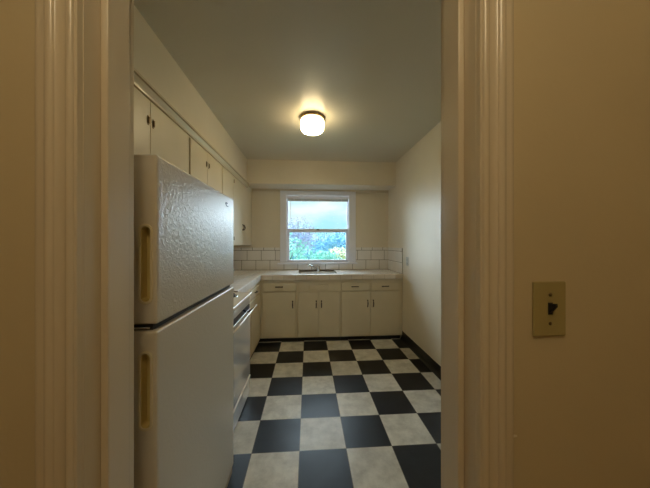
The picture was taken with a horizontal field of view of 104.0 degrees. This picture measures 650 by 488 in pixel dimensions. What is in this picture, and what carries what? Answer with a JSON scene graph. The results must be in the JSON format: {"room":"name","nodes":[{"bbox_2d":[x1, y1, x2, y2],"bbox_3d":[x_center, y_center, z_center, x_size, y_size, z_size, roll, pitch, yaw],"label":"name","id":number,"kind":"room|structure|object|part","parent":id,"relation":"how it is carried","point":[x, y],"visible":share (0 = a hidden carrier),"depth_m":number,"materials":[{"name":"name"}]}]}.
{"room":"hallway","nodes":[
{"label":"hallway","id":0,"kind":"room"},
{"bbox_2d":[134,5,395,189],"bbox_3d":[-0.124,-1.040,2.377,2.570,0.350,3.481,0,0,-4],"label":"soffit","id":1,"kind":"structure","parent":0,"point":[152,60],"depth_m":3.11,"materials":[{"name":"beige paint"}]},
{"bbox_2d":[134,68,248,187],"bbox_3d":[-1.023,-0.842,2.141,0.034,0.070,3.131,0,0,-4],"label":"trim","id":2,"kind":"structure","parent":1,"relation":"attached to","point":[141,84],"depth_m":1.70,"materials":[{"name":"beige paint"}]},
{"bbox_2d":[134,0,440,161],"bbox_3d":[-0.127,-1.265,2.426,2.770,0.100,3.581,0,0,-4],"label":"ceiling","id":3,"kind":"structure","parent":0,"point":[372,68],"depth_m":1.77,"materials":[{"name":"beige paint"}]},
{"bbox_2d":[300,111,324,134],"bbox_3d":[-0.122,-1.143,2.457,0.246,0.145,0.246,0,0,-4],"label":"ceiling lamp","id":4,"kind":"object","parent":3,"relation":"attached to","point":[312,122],"visible":1,"depth_m":2.38,"materials":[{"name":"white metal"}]},
{"bbox_2d":[233,191,387,271],"bbox_3d":[-0.244,0.065,4.173,2.570,2.560,0.120,0,0,-4],"label":"wall","id":5,"kind":"structure","parent":0,"point":[371,208],"depth_m":4.16,"materials":[{"name":"beige paint"}]},
{"bbox_2d":[233,247,386,270],"bbox_3d":[-0.240,0.265,4.108,2.548,0.383,0.010,0,0,-4],"label":"tile backsplash","id":6,"kind":"structure","parent":5,"relation":"attached to","point":[366,257],"depth_m":4.08,"materials":[{"name":"beige tile"}]},
{"bbox_2d":[277,191,356,263],"bbox_3d":[-0.120,-0.247,4.164,1.284,1.185,0.195,0,0,-4],"label":"window","id":7,"kind":"structure","parent":5,"relation":"in","point":[350,231],"depth_m":4.12,"materials":[{"name":"white paint"}]},
{"bbox_3d":[-0.117,0.328,4.109,1.284,0.025,0.085,0,0,-4],"label":"sill","id":8,"kind":"part","parent":7,"relation":"part of","materials":[{"name":"white paint"}]},
{"bbox_3d":[-0.118,-0.479,4.202,1.007,0.578,0.030,0,0,-4],"label":"sash","id":9,"kind":"part","parent":7,"relation":"part of","materials":[{"name":"clear glass"}]},
{"bbox_3d":[-0.116,0.043,4.167,1.007,0.545,0.030,0,0,-4],"label":"sash","id":10,"kind":"part","parent":7,"relation":"part of","materials":[{"name":"white plastic"}]},
{"bbox_2d":[287,196,348,201],"bbox_3d":[-0.113,-0.527,4.119,0.999,0.464,0.030,0,0,-4],"label":"window blind","id":11,"kind":"object","parent":7,"relation":"attached to","point":[289,198],"visible":1,"depth_m":4.11,"materials":[{"name":"white fabric"}]},
{"bbox_3d":[-0.113,-0.680,4.121,0.987,0.011,0.024,0,0,-4],"label":"rail","id":12,"kind":"part","parent":11,"relation":"part of","materials":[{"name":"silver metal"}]},
{"bbox_2d":[252,188,387,192],"bbox_3d":[-0.057,-0.848,4.112,2.205,0.035,0.026,0,0,-4],"label":"trim","id":13,"kind":"structure","parent":5,"relation":"attached to","point":[253,189],"depth_m":4.10,"materials":[{"name":"beige paint"}]},
{"bbox_2d":[0,0,649,487],"bbox_3d":[-0.036,0.065,0.534,3.000,2.560,0.069,0,0,-4],"label":"wall","id":14,"kind":"structure","parent":0,"point":[582,67],"depth_m":0.54,"materials":[{"name":"paint"}]},
{"bbox_2d":[532,281,565,335],"bbox_3d":[0.469,0.138,0.525,0.072,0.114,0.019,0,0,-4],"label":"light switch","id":15,"kind":"object","parent":14,"relation":"attached to","point":[548,297],"visible":1,"depth_m":0.53,"materials":[{"name":"beige plastic"}]},
{"bbox_2d":[227,337,440,487],"bbox_3d":[-0.125,1.395,2.392,2.770,0.100,3.650,0,0,-4],"label":"floor","id":16,"kind":"structure","parent":0,"point":[358,413],"depth_m":1.95,"materials":[{"name":"tile"}]},
{"bbox_2d":[134,154,232,487],"bbox_3d":[-0.893,0.541,1.091,0.764,1.604,0.768,0,0,-4],"label":"refrigerator","id":17,"kind":"object","parent":16,"relation":"on","point":[183,225],"visible":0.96,"depth_m":0.87,"materials":[{"name":"white metal"}]},
{"bbox_3d":[-0.534,0.249,0.752,0.044,0.006,0.024,0,0,-4],"label":"hinge plate","id":18,"kind":"part","parent":17,"relation":"part of","materials":[{"name":"silver metal"}]},
{"bbox_3d":[-0.518,0.428,0.733,0.041,0.231,0.005,0,0,-4],"label":"handle","id":19,"kind":"part","parent":17,"relation":"part of","materials":[{"name":"beige plastic"}]},
{"bbox_3d":[-0.518,0.061,0.733,0.041,0.233,0.005,0,0,-4],"label":"handle","id":20,"kind":"part","parent":17,"relation":"part of","materials":[{"name":"beige plastic"}]},
{"bbox_3d":[-0.568,0.247,1.117,0.070,0.019,0.740,0,0,-4],"label":"divider rail","id":21,"kind":"part","parent":17,"relation":"part of","materials":[{"name":"grey metal"}]},
{"bbox_3d":[-0.552,0.778,1.116,0.078,1.043,0.764,0,0,-4],"label":"fridge door","id":22,"kind":"part","parent":17,"relation":"part of","materials":[{"name":"white metal"}]},
{"bbox_3d":[-0.552,-0.011,1.116,0.078,0.495,0.764,0,0,-4],"label":"freezer door","id":23,"kind":"part","parent":17,"relation":"part of","materials":[{"name":"white metal"}]},
{"bbox_2d":[233,292,256,431],"bbox_3d":[-0.966,0.805,1.879,0.774,1.080,0.772,0,0,-4],"label":"range","id":24,"kind":"object","parent":16,"relation":"on","point":[242,311],"visible":0.09,"depth_m":1.99,"materials":[{"name":"white metal"}]},
{"bbox_3d":[-0.658,1.261,1.899,0.020,0.132,0.762,0,0,-4],"label":"storage drawer","id":25,"kind":"part","parent":24,"relation":"part of","materials":[{"name":"white metal"}]},
{"bbox_3d":[-0.658,0.876,1.899,0.020,0.582,0.762,0,0,-4],"label":"oven door","id":26,"kind":"part","parent":24,"relation":"part of","materials":[{"name":"white metal"}]},
{"bbox_3d":[-0.658,0.503,1.899,0.020,0.072,0.762,0,0,-4],"label":"panel","id":27,"kind":"part","parent":24,"relation":"part of","materials":[{"name":"white metal"}]},
{"bbox_2d":[233,292,251,310],"bbox_3d":[-0.992,0.454,1.877,0.721,0.026,0.772,0,0,-4],"label":"cooktop","id":28,"kind":"object","parent":24,"relation":"in","point":[239,298],"depth_m":2.06,"materials":[{"name":"white metal"}]},
{"bbox_3d":[-0.588,0.555,1.917,0.015,0.013,0.731,0,0,-4],"label":"handle","id":29,"kind":"part","parent":24,"relation":"part of","materials":[{"name":"silver metal"}]},
{"bbox_2d":[247,281,259,357],"bbox_3d":[-1.122,0.926,2.851,0.638,0.838,1.164,0,0,-4],"label":"base cabinet","id":30,"kind":"object","parent":16,"relation":"on","point":[255,297],"visible":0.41,"depth_m":3.05,"materials":[{"name":"beige paint"}]},
{"bbox_3d":[-0.823,0.977,2.581,0.016,0.612,0.530,0,0,-4],"label":"door","id":31,"kind":"part","parent":30,"relation":"part of","materials":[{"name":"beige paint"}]},
{"bbox_3d":[-0.859,0.600,3.112,0.016,0.109,0.475,0,0,-4],"label":"drawer","id":32,"kind":"part","parent":30,"relation":"part of","materials":[{"name":"beige paint"}]},
{"bbox_3d":[-0.859,0.977,3.112,0.016,0.612,0.475,0,0,-4],"label":"door","id":33,"kind":"part","parent":30,"relation":"part of","materials":[{"name":"beige paint"}]},
{"bbox_2d":[230,269,402,291],"bbox_3d":[-0.181,0.466,3.225,2.570,0.071,1.780,0,0,-4],"label":"countertop","id":34,"kind":"structure","parent":30,"relation":"on","point":[243,280],"depth_m":3.48,"materials":[{"name":"beige tile"}]},
{"bbox_2d":[308,264,324,271],"bbox_3d":[-0.150,0.390,4.005,0.310,0.134,0.131,0,0,-27],"label":"faucet","id":35,"kind":"object","parent":34,"relation":"on","point":[318,266],"visible":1,"depth_m":4.01,"materials":[{"name":"silver metal"}]},
{"bbox_2d":[299,271,335,273],"bbox_3d":[-0.116,0.547,3.835,0.556,0.181,0.544,0,0,-4],"label":"sink","id":36,"kind":"object","parent":34,"relation":"in","point":[300,272],"visible":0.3,"depth_m":4.00,"materials":[{"name":"white ceramic"}]},
{"bbox_2d":[301,273,332,273],"bbox_3d":[-0.113,0.558,3.790,0.512,0.160,0.420,0,0,-4],"label":"basin","id":37,"kind":"object","parent":36,"relation":"in","point":[301,273],"depth_m":3.99,"materials":[{"name":"white ceramic"}]},
{"bbox_2d":[259,280,296,341],"bbox_3d":[-0.670,0.926,3.739,0.538,0.838,0.666,0,0,-4],"label":"base cabinet","id":38,"kind":"object","parent":16,"relation":"on","point":[278,298],"visible":0.96,"depth_m":3.44,"materials":[{"name":"beige paint"}]},
{"bbox_3d":[-0.619,0.601,3.448,0.449,0.111,0.016,0,0,-4],"label":"drawer","id":39,"kind":"part","parent":38,"relation":"part of","materials":[{"name":"beige paint"}]},
{"bbox_3d":[-0.623,0.977,3.448,0.442,0.612,0.016,0,0,-4],"label":"door","id":40,"kind":"part","parent":38,"relation":"part of","materials":[{"name":"beige paint"}]},
{"bbox_2d":[297,280,339,340],"bbox_3d":[-0.105,0.926,3.777,0.593,0.838,0.666,0,0,-4],"label":"base cabinet","id":41,"kind":"object","parent":16,"relation":"on","point":[318,301],"visible":0.99,"depth_m":3.48,"materials":[{"name":"beige paint"}]},
{"bbox_3d":[-0.229,0.977,3.474,0.279,0.612,0.016,0,0,-4],"label":"door","id":42,"kind":"part","parent":41,"relation":"part of","materials":[{"name":"beige paint"}]},
{"bbox_3d":[-0.087,0.607,3.486,0.264,0.064,0.012,0,0,-4],"label":"vent panel","id":43,"kind":"part","parent":41,"relation":"part of","materials":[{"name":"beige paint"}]},
{"bbox_3d":[0.054,0.977,3.493,0.280,0.612,0.016,0,0,-4],"label":"door","id":44,"kind":"part","parent":41,"relation":"part of","materials":[{"name":"beige paint"}]},
{"bbox_2d":[340,279,401,339],"bbox_3d":[0.626,0.926,3.826,0.871,0.838,0.666,0,0,-4],"label":"base cabinet","id":45,"kind":"object","parent":16,"relation":"on","point":[369,308],"visible":0.99,"depth_m":3.53,"materials":[{"name":"beige paint"}]},
{"bbox_3d":[0.423,0.602,3.518,0.392,0.105,0.016,0,0,-4],"label":"drawer","id":46,"kind":"part","parent":45,"relation":"part of","materials":[{"name":"beige paint"}]},
{"bbox_3d":[0.428,0.977,3.518,0.403,0.612,0.016,0,0,-4],"label":"door","id":47,"kind":"part","parent":45,"relation":"part of","materials":[{"name":"beige paint"}]},
{"bbox_3d":[0.840,0.977,3.546,0.414,0.612,0.016,0,0,-4],"label":"door","id":48,"kind":"part","parent":45,"relation":"part of","materials":[{"name":"beige paint"}]},
{"bbox_3d":[0.845,0.602,3.546,0.405,0.105,0.016,0,0,-4],"label":"drawer","id":49,"kind":"part","parent":45,"relation":"part of","materials":[{"name":"beige paint"}]},
{"bbox_2d":[388,121,440,365],"bbox_3d":[1.204,0.065,2.526,0.100,2.560,3.601,0,0,-4],"label":"wall","id":50,"kind":"structure","parent":0,"point":[414,204],"depth_m":2.99,"materials":[{"name":"beige paint"}]},
{"bbox_2d":[388,247,402,273],"bbox_3d":[1.058,0.252,3.874,0.010,0.358,0.650,0,0,-4],"label":"tile backsplash","id":51,"kind":"structure","parent":50,"relation":"attached to","point":[395,255],"depth_m":3.81,"materials":[{"name":"beige tile"}]},
{"bbox_2d":[400,331,440,379],"bbox_3d":[1.166,1.288,2.152,0.026,0.114,2.861,0,0,-4],"label":"baseboard","id":52,"kind":"structure","parent":50,"relation":"attached to","point":[421,354],"depth_m":2.90,"materials":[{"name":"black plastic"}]},
{"bbox_3d":[-0.005,0.065,0.605,2.570,2.560,0.069,0,0,-4],"label":"wall","id":53,"kind":"structure","parent":0,"visible":0},
{"bbox_2d":[35,0,513,487],"bbox_3d":[-0.074,0.292,0.567,0.928,2.105,0.180,0,0,-4],"label":"door frame","id":54,"kind":"structure","parent":53,"relation":"in","point":[84,49],"depth_m":0.51,"materials":[{"name":"beige paint"}]},
{"bbox_3d":[-0.485,0.295,0.460,0.071,2.100,0.022,0,0,-4],"label":"casing","id":55,"kind":"part","parent":54,"relation":"part of","materials":[{"name":"beige paint"}]},
{"bbox_3d":[0.348,0.295,0.516,0.071,2.100,0.022,0,0,-4],"label":"casing","id":56,"kind":"part","parent":54,"relation":"part of","materials":[{"name":"beige paint"}]},
{"bbox_3d":[-1.460,0.065,2.347,0.100,2.560,3.601,0,0,-4],"label":"wall","id":57,"kind":"structure","parent":0,"visible":0},
{"bbox_2d":[134,87,188,173],"bbox_3d":[-1.145,-0.589,1.238,0.380,0.548,1.293,0,0,-4],"label":"upper cabinet","id":58,"kind":"object","parent":57,"relation":"attached to","point":[155,133],"visible":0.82,"depth_m":1.49,"materials":[{"name":"beige paint"}]},
{"bbox_3d":[-0.969,-0.557,1.198,0.014,0.476,0.446,0,0,-4],"label":"door","id":59,"kind":"part","parent":58,"relation":"part of","materials":[{"name":"beige paint"}]},
{"bbox_3d":[-1.000,-0.557,1.652,0.014,0.476,0.456,0,0,-4],"label":"door","id":60,"kind":"part","parent":58,"relation":"part of","materials":[{"name":"beige paint"}]},
{"bbox_2d":[189,136,221,192],"bbox_3d":[-1.212,-0.589,2.243,0.380,0.548,0.718,0,0,-4],"label":"upper cabinet","id":61,"kind":"object","parent":57,"relation":"attached to","point":[202,165],"visible":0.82,"depth_m":2.16,"materials":[{"name":"beige paint"}]},
{"bbox_3d":[-1.028,-0.557,2.068,0.014,0.476,0.316,0,0,-4],"label":"door","id":62,"kind":"part","parent":61,"relation":"part of","materials":[{"name":"beige paint"}]},
{"bbox_3d":[-1.051,-0.557,2.415,0.014,0.476,0.372,0,0,-4],"label":"door","id":63,"kind":"part","parent":61,"relation":"part of","materials":[{"name":"beige paint"}]},
{"bbox_2d":[222,166,251,244],"bbox_3d":[-1.276,-0.416,3.321,0.398,0.893,1.438,0,0,-4],"label":"upper cabinet","id":64,"kind":"object","parent":57,"relation":"attached to","point":[233,188],"visible":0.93,"depth_m":3.27,"materials":[{"name":"beige paint"}]},
{"bbox_3d":[-1.078,-0.385,2.814,0.014,0.821,0.376,0,0,-4],"label":"door","id":65,"kind":"part","parent":64,"relation":"part of","materials":[{"name":"beige paint"}]},
{"bbox_3d":[-1.105,-0.385,3.228,0.014,0.821,0.436,0,0,-4],"label":"door","id":66,"kind":"part","parent":64,"relation":"part of","materials":[{"name":"beige paint"}]},
{"bbox_3d":[-1.135,-0.385,3.670,0.014,0.821,0.441,0,0,-4],"label":"door","id":67,"kind":"part","parent":64,"relation":"part of","materials":[{"name":"beige paint"}]},
{"label":"outside","id":68,"kind":"structure","parent":0,"visible":0},
{"bbox_3d":[-4.165,4.845,62.221,120.000,0.200,115.280,0,0,-4],"label":"ground","id":69,"kind":"structure","parent":68,"visible":0},
{"bbox_2d":[288,217,317,259],"bbox_3d":[-2.088,1.286,19.502,3.190,6.921,3.094,0,0,-4],"label":"tree","id":70,"kind":"object","parent":69,"relation":"on","point":[295,234],"visible":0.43,"depth_m":19.15,"materials":[{"name":"green plant"}]},
{"bbox_2d":[290,232,315,259],"bbox_3d":[-1.894,2.498,12.880,4.588,6.223,4.087,0,0,-23],"label":"tree","id":71,"kind":"object","parent":69,"relation":"on","point":[293,251],"visible":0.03,"depth_m":12.68,"materials":[{"name":"teal plant"}]},
{"bbox_2d":[290,234,320,259],"bbox_3d":[-3.650,2.688,34.807,8.178,8.939,8.871,0,0,-4],"label":"tree","id":72,"kind":"object","parent":69,"relation":"on","point":[314,250],"visible":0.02,"depth_m":31.97,"materials":[{"name":"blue plant"}]},
{"bbox_2d":[295,232,328,249],"bbox_3d":[-1.961,2.917,44.789,10.016,10.270,9.340,0,0,-43],"label":"tree","id":73,"kind":"object","parent":69,"relation":"on","point":[324,232],"visible":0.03,"depth_m":44.91,"materials":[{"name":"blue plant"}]},
{"bbox_2d":[311,250,342,259],"bbox_3d":[-0.053,2.551,14.445,2.473,4.421,2.255,0,0,32],"label":"tree","id":74,"kind":"object","parent":69,"relation":"on","point":[319,256],"visible":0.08,"depth_m":14.10,"materials":[{"name":"teal plant"}]},
{"bbox_2d":[312,228,345,254],"bbox_3d":[1.542,2.517,35.323,8.254,9.247,8.942,0,0,-4],"label":"tree","id":75,"kind":"object","parent":69,"relation":"on","point":[333,241],"visible":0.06,"depth_m":33.41,"materials":[{"name":"blue plant"}]},
{"bbox_2d":[326,246,345,259],"bbox_3d":[1.038,2.461,16.176,2.580,4.579,2.513,0,0,-4],"label":"tree","id":76,"kind":"object","parent":69,"relation":"on","point":[334,249],"visible":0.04,"depth_m":15.75,"materials":[{"name":"yellow plant"}]},
{"bbox_2d":[329,232,345,245],"bbox_3d":[4.345,2.673,46.557,9.972,9.763,9.840,0,0,-4],"label":"tree","id":77,"kind":"object","parent":69,"relation":"on","point":[336,232],"visible":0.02,"depth_m":46.76,"materials":[{"name":"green plant"}]}
]}

